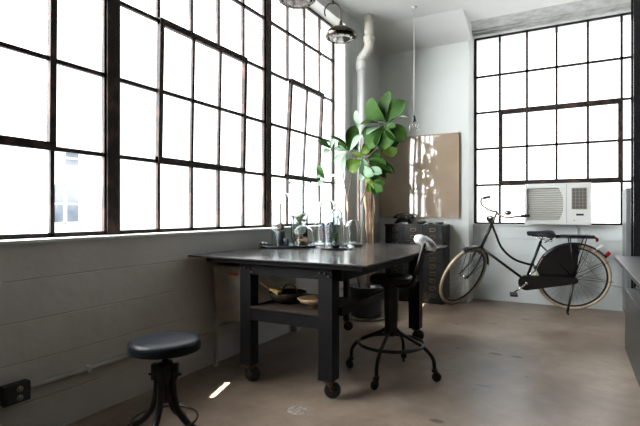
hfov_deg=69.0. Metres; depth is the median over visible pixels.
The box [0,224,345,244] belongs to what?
trim
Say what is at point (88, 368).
conduit
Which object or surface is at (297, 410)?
floor plate
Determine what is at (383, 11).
ceiling
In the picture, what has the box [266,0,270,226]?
trim
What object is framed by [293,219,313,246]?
glass cloche
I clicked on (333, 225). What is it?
glass cloche
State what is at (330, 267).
work table
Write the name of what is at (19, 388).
receptacle
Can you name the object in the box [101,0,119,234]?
trim
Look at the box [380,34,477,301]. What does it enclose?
wall
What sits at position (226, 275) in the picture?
cabinet
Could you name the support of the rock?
on the oval tray
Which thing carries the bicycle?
on the floor
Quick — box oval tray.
[259,244,318,247]
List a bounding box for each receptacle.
[17,386,22,391]
[17,395,22,400]
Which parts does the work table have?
leg, rail, leg, leg, rail, leg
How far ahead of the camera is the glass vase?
3.90 m
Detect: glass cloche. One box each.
[271,186,293,245]
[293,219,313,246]
[315,191,338,242]
[324,209,343,247]
[345,220,361,244]
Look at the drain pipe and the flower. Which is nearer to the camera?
the flower
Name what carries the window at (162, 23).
in the wall at (66, 306)
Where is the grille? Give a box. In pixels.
[572,188,586,208]
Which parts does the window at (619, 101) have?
sash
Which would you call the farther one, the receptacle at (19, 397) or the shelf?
the shelf
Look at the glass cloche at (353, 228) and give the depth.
3.73 m
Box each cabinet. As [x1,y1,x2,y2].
[212,263,295,366]
[385,223,449,304]
[614,256,639,386]
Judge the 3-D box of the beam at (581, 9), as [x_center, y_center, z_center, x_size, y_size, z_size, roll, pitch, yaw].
[3.737,-2.140,4.373,4.508,0.060,0.361,0,0,29]
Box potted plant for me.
[315,91,407,320]
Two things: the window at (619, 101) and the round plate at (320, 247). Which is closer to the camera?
the round plate at (320, 247)
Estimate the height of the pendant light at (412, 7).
1.295 m
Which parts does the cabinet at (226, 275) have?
leg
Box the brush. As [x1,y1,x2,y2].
[260,282,282,294]
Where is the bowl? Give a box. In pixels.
[297,295,317,308]
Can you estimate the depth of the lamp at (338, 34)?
3.83 m
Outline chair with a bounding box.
[346,234,440,389]
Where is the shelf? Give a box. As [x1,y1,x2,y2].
[250,293,357,315]
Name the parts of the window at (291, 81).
sash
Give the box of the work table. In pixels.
[188,241,447,398]
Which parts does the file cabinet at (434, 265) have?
drawer, drawer, drawer, drawer, drawer, drawer, drawer, drawer, drawer, drawer, drawer, drawer, drawer, drawer, drawer, drawer, drawer, drawer, drawer, drawer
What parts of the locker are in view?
door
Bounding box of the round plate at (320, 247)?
[320,247,347,249]
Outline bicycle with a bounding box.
[439,196,613,314]
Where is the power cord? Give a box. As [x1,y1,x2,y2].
[576,225,621,287]
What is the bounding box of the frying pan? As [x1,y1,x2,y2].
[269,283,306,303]
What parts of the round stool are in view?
leg, leg, seat, leg, leg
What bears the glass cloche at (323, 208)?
on the work table
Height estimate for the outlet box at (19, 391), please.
0.084 m
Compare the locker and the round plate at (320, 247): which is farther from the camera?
the locker
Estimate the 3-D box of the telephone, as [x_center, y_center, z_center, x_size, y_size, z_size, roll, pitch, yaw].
[0.997,0.068,5.585,0.270,0.124,0.163,0,0,29]
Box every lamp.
[278,0,314,8]
[324,0,356,43]
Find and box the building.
[30,45,184,233]
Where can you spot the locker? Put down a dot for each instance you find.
(626, 193)
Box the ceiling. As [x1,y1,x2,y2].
[334,0,579,26]
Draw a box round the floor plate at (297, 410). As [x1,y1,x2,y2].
[287,406,308,414]
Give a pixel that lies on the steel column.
(635, 4)
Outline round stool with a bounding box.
[127,331,200,425]
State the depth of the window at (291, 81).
4.52 m
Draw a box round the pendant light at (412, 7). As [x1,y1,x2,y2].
[408,6,419,130]
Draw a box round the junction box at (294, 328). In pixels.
[292,326,299,331]
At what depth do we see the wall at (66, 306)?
2.53 m
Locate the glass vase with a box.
[288,181,310,229]
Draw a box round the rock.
[260,241,267,245]
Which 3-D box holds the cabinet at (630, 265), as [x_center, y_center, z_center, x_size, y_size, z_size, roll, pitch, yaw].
[2.168,0.680,2.610,0.768,0.700,1.860,0,0,29]
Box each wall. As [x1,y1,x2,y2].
[0,0,379,425]
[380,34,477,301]
[473,10,630,310]
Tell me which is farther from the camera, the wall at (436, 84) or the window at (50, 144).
the wall at (436, 84)
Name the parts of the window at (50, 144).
sash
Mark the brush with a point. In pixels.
(275, 291)
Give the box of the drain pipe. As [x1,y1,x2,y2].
[356,14,374,282]
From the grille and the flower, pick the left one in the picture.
the flower
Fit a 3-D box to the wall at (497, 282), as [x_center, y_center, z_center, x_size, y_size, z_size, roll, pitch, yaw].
[3.895,-0.570,4.663,4.510,3.200,0.300,0,0,29]
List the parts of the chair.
leg, leg, seat, leg, leg, backrest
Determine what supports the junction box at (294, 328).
attached to the wall at (66, 306)
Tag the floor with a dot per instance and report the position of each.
(499, 363)
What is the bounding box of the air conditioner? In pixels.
[525,182,590,224]
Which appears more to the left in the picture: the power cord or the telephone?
the telephone
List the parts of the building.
pane, pane, pane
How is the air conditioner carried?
on the window sill at (473, 224)
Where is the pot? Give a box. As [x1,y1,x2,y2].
[349,283,383,317]
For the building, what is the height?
10.000 m
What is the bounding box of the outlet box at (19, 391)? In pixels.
[0,379,30,407]
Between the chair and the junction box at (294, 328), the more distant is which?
the junction box at (294, 328)
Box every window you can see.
[0,0,105,239]
[120,0,265,233]
[271,0,333,226]
[474,12,630,224]
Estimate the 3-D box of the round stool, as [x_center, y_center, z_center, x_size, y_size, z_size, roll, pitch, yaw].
[-0.685,0.789,2.060,0.329,0.474,0.330,0,0,-36]
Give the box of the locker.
[622,188,630,312]
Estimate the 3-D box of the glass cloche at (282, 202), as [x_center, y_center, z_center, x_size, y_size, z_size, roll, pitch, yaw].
[-0.294,0.025,3.695,0.184,0.476,0.184,0,0,29]
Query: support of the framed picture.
attached to the wall at (436, 84)
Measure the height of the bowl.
0.057 m
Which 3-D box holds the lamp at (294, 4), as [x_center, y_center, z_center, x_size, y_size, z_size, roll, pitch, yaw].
[-0.165,-1.816,3.240,0.276,0.708,0.268,0,0,1]
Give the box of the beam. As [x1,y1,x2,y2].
[373,8,471,55]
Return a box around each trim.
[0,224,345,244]
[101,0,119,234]
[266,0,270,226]
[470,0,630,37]
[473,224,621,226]
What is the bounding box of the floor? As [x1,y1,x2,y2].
[65,298,639,425]
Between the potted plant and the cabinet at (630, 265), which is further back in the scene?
the potted plant
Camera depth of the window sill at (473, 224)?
5.21 m
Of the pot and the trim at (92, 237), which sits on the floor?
the pot
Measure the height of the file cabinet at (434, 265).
0.900 m
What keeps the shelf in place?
attached to the work table
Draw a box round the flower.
[329,203,342,219]
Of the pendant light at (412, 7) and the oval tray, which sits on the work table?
the oval tray
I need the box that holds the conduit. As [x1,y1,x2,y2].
[31,287,342,389]
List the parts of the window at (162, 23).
sash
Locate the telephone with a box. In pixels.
[393,213,414,223]
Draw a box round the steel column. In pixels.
[631,0,639,288]
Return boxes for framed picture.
[380,132,458,217]
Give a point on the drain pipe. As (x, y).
(368, 39)

